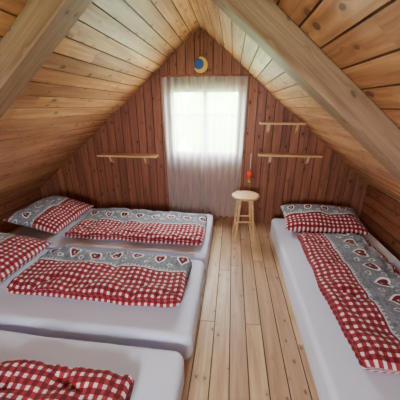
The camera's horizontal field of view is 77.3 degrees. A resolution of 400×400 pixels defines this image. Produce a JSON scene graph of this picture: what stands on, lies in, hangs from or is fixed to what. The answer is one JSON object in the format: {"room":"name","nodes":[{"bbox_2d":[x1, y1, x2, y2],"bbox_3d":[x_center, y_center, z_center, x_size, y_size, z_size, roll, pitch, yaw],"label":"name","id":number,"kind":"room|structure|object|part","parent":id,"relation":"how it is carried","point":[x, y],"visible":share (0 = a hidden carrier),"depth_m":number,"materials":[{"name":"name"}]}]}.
{"room":"attic bedroom","nodes":[
{"label":"attic bedroom","id":0,"kind":"room"},
{"bbox_2d":[0,189,42,232],"bbox_3d":[-2.836,0.871,1.725,0.050,0.455,5.020,2,21,7],"label":"wall","id":1,"kind":"structure","parent":0,"point":[7,209],"depth_m":3.47,"materials":[{"name":"brown wood"}]},
{"bbox_2d":[8,220,318,399],"bbox_3d":[-0.449,1.165,1.520,4.880,0.050,5.020,2,21,7],"label":"floor","id":2,"kind":"structure","parent":0,"point":[248,344],"depth_m":1.92,"materials":[{"name":"brown wood"}]},
{"bbox_2d":[0,330,183,399],"bbox_3d":[-1.275,1.127,1.237,2.286,0.220,0.972,2,21,7],"label":"mattress","id":3,"kind":"object","parent":2,"relation":"on","point":[157,374],"visible":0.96,"depth_m":1.46,"materials":[{"name":"white fabric"}]},
{"bbox_2d":[0,359,133,399],"bbox_3d":[-1.074,0.985,1.106,1.437,0.133,0.594,2,21,7],"label":"duvet","id":4,"kind":"object","parent":3,"relation":"on","point":[23,379],"visible":1,"depth_m":1.23,"materials":[{"name":"red fabric"}]},
{"bbox_2d":[0,249,204,359],"bbox_3d":[-1.143,0.778,2.166,2.307,0.220,0.896,2,21,7],"label":"mattress","id":5,"kind":"object","parent":2,"relation":"on","point":[170,328],"visible":0.61,"depth_m":1.74,"materials":[{"name":"white fabric"}]},
{"bbox_2d":[0,232,52,282],"bbox_3d":[-1.846,0.520,2.183,0.614,0.248,0.800,2,21,7],"label":"pillow","id":6,"kind":"object","parent":5,"relation":"on","point":[16,251],"visible":1,"depth_m":2.25,"materials":[{"name":"red fabric"}]},
{"bbox_2d":[6,245,191,307],"bbox_3d":[-0.782,0.602,2.082,1.386,0.163,0.582,2,21,7],"label":"duvet","id":7,"kind":"object","parent":5,"relation":"on","point":[125,278],"visible":1,"depth_m":1.96,"materials":[{"name":"red fabric"}]},
{"bbox_2d":[12,208,212,269],"bbox_3d":[-1.017,0.420,3.118,2.306,0.220,1.046,2,21,7],"label":"mattress","id":8,"kind":"object","parent":2,"relation":"on","point":[199,252],"visible":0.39,"depth_m":2.66,"materials":[{"name":"white fabric"}]},
{"bbox_2d":[4,195,93,233],"bbox_3d":[-1.822,0.158,3.121,0.606,0.266,0.820,2,21,7],"label":"pillow","id":9,"kind":"object","parent":8,"relation":"on","point":[52,214],"visible":1,"depth_m":2.92,"materials":[{"name":"red fabric"}]},
{"bbox_2d":[64,208,206,245],"bbox_3d":[-0.701,0.285,2.981,1.576,0.124,0.748,2,21,7],"label":"duvet","id":10,"kind":"object","parent":8,"relation":"on","point":[125,224],"visible":1,"depth_m":2.83,"materials":[{"name":"red fabric"}]},
{"bbox_2d":[232,191,259,241],"bbox_3d":[0.558,0.207,3.158,0.336,0.592,0.336,2,21,7],"label":"stool","id":11,"kind":"object","parent":2,"relation":"on","point":[240,196],"visible":1,"depth_m":3.08,"materials":[{"name":"brown wood"}]},
{"bbox_3d":[0.467,0.190,3.250,0.032,0.562,0.032,-19,35,-41],"label":"leg","id":12,"kind":"part","parent":11,"relation":"part of","materials":[{"name":"brown wood"}]},
{"bbox_3d":[0.466,0.254,3.078,0.032,0.562,0.032,19,21,42],"label":"leg","id":13,"kind":"part","parent":11,"relation":"part of","materials":[{"name":"brown wood"}]},
{"bbox_3d":[0.558,-0.053,3.060,0.336,0.036,0.336,2,21,7],"label":"seat","id":14,"kind":"part","parent":11,"relation":"part of","materials":[{"name":"brown wood"}]},
{"bbox_3d":[0.650,0.190,3.249,0.032,0.562,0.032,19,35,42],"label":"leg","id":15,"kind":"part","parent":11,"relation":"part of","materials":[{"name":"brown wood"}]},
{"bbox_3d":[0.650,0.255,3.077,0.032,0.562,0.032,-19,21,-41],"label":"leg","id":16,"kind":"part","parent":11,"relation":"part of","materials":[{"name":"brown wood"}]},
{"bbox_2d":[270,218,399,399],"bbox_3d":[1.341,0.767,2.194,1.099,0.220,2.386,2,21,7],"label":"mattress","id":17,"kind":"object","parent":2,"relation":"on","point":[337,374],"visible":0.52,"depth_m":1.63,"materials":[{"name":"white fabric"}]},
{"bbox_2d":[280,204,370,234],"bbox_3d":[1.443,0.217,2.970,0.900,0.261,0.487,2,21,7],"label":"pillow","id":18,"kind":"object","parent":17,"relation":"on","point":[299,218],"visible":0.96,"depth_m":2.83,"materials":[{"name":"red fabric"}]},
{"bbox_2d":[297,232,399,373],"bbox_3d":[1.309,0.648,2.006,0.732,0.131,1.558,2,21,7],"label":"duvet","id":19,"kind":"object","parent":17,"relation":"on","point":[358,283],"visible":1,"depth_m":1.82,"materials":[{"name":"red fabric"}]},
{"bbox_2d":[0,0,399,205],"bbox_3d":[-0.449,-0.204,1.005,4.978,2.186,5.100,2,21,7],"label":"ceiling","id":20,"kind":"structure","parent":0,"point":[115,46],"depth_m":1.99,"materials":[{"name":"brown wood"}]},
{"bbox_2d":[0,0,92,118],"bbox_3d":[-1.510,-0.294,1.515,2.530,2.228,0.150,2,21,7],"label":"rafter","id":21,"kind":"object","parent":20,"relation":"attached to","point":[40,26],"visible":1,"depth_m":1.20,"materials":[{"name":"brown wood"}]},
{"bbox_2d":[211,0,399,181],"bbox_3d":[0.852,-0.306,1.199,2.230,1.982,0.150,2,21,7],"label":"rafter","id":22,"kind":"object","parent":20,"relation":"attached to","point":[264,22],"visible":1,"depth_m":1.08,"materials":[{"name":"brown wood"}]},
{"bbox_2d":[40,27,367,222],"bbox_3d":[-0.145,-0.864,3.386,4.840,2.495,0.060,2,21,7],"label":"wall","id":23,"kind":"structure","parent":0,"point":[138,126],"depth_m":3.42,"materials":[{"name":"brown wood"}]},
{"bbox_2d":[97,153,158,163],"bbox_3d":[-1.001,-0.566,3.498,0.840,0.137,0.149,2,21,7],"label":"wall shelf","id":24,"kind":"object","parent":23,"relation":"attached to","point":[111,156],"visible":1,"depth_m":3.45,"materials":[{"name":"brown wood"}]},
{"bbox_2d":[172,89,175,153],"bbox_3d":[-0.354,-1.033,3.345,0.040,0.820,0.040,2,21,7],"label":"frame","id":25,"kind":"object","parent":23,"relation":"attached to","point":[173,131],"visible":0.36,"depth_m":3.38,"materials":[{"name":"white paint"}]},
{"bbox_2d":[194,57,207,72],"bbox_3d":[0.009,-1.634,3.025,0.171,0.172,0.035,2,21,7],"label":"wall ornament","id":26,"kind":"object","parent":23,"relation":"attached to","point":[200,64],"visible":1,"depth_m":3.02,"materials":[{"name":"blue paint"}]},
{"bbox_2d":[154,74,252,77],"bbox_3d":[0.050,-1.511,3.040,1.256,0.036,0.082,2,21,7],"label":"curtain rod","id":27,"kind":"object","parent":23,"relation":"attached to","point":[204,75],"visible":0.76,"depth_m":3.01,"materials":[{"name":"brown wood"}]},
{"bbox_2d":[162,77,203,213],"bbox_3d":[-0.216,-0.645,3.376,0.540,1.832,0.054,2,21,7],"label":"curtain","id":28,"kind":"object","parent":27,"relation":"hanging from","point":[177,185],"visible":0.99,"depth_m":3.34,"materials":[{"name":"white fabric"}]},
{"bbox_2d":[203,76,247,216],"bbox_3d":[0.310,-0.622,3.315,0.530,1.832,0.053,2,21,7],"label":"curtain","id":29,"kind":"object","parent":27,"relation":"hanging from","point":[210,104],"visible":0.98,"depth_m":3.26,"materials":[{"name":"white fabric"}]},
{"bbox_2d":[170,83,238,150],"bbox_3d":[0.067,-1.057,3.267,0.890,0.840,0.065,2,21,7],"label":"window","id":30,"kind":"structure","parent":23,"relation":"in","point":[191,89],"depth_m":3.13,"materials":[{"name":"white paint"}]},
{"bbox_3d":[0.064,-1.414,3.109,0.890,0.060,0.019,2,21,7],"label":"casing","id":31,"kind":"part","parent":30,"relation":"part of","materials":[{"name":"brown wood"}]},
{"bbox_3d":[0.068,-1.015,3.296,0.056,0.740,0.040,2,21,7],"label":"mullion","id":32,"kind":"part","parent":30,"relation":"part of","materials":[{"name":"white"}]},
{"bbox_3d":[0.068,-1.380,3.159,0.810,0.040,0.040,2,21,7],"label":"frame","id":33,"kind":"part","parent":30,"relation":"part of","materials":[{"name":"white paint"}]},
{"bbox_2d":[165,83,245,159],"bbox_3d":[0.064,-1.002,3.263,1.010,0.940,0.019,2,21,7],"label":"window frame","id":34,"kind":"structure","parent":23,"relation":"attached to","point":[169,95],"depth_m":3.28,"materials":[{"name":"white wood"}]},
{"bbox_2d":[176,150,234,154],"bbox_3d":[0.068,-0.650,3.434,0.810,0.040,0.040,2,21,7],"label":"frame","id":35,"kind":"object","parent":23,"relation":"attached to","point":[176,150],"visible":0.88,"depth_m":3.41,"materials":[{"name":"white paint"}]},
{"bbox_2d":[235,89,239,151],"bbox_3d":[0.490,-0.996,3.248,0.040,0.820,0.040,2,21,7],"label":"frame","id":36,"kind":"object","parent":23,"relation":"attached to","point":[238,89],"visible":0.24,"depth_m":3.18,"materials":[{"name":"white paint"}]},
{"bbox_2d":[247,160,252,182],"bbox_3d":[0.675,-0.434,3.365,0.084,0.404,0.084,2,21,7],"label":"hanging ornament","id":37,"kind":"object","parent":23,"relation":"hanging from","point":[249,173],"visible":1,"depth_m":3.37,"materials":[{"name":"red paint"}]},
{"bbox_2d":[259,122,305,132],"bbox_3d":[1.023,-0.894,3.107,0.560,0.137,0.149,2,21,7],"label":"wall shelf","id":38,"kind":"object","parent":23,"relation":"attached to","point":[296,124],"visible":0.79,"depth_m":3.05,"materials":[{"name":"brown wood"}]},
{"bbox_2d":[258,153,322,163],"bbox_3d":[1.142,-0.524,3.231,0.780,0.137,0.149,2,21,7],"label":"wall shelf","id":39,"kind":"object","parent":23,"relation":"attached to","point":[269,155],"visible":1,"depth_m":3.19,"materials":[{"name":"brown wood"}]},
{"bbox_2d":[360,185,399,260],"bbox_3d":[1.938,0.964,1.129,0.050,0.701,5.020,2,21,7],"label":"wall","id":40,"kind":"structure","parent":0,"point":[380,213],"depth_m":2.94,"materials":[{"name":"brown wood"}]},
{"label":"outside","id":41,"kind":"structure","parent":0,"visible":0},
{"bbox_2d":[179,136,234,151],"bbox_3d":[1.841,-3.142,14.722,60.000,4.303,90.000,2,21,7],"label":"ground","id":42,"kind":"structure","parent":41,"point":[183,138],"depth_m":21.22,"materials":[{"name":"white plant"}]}
]}

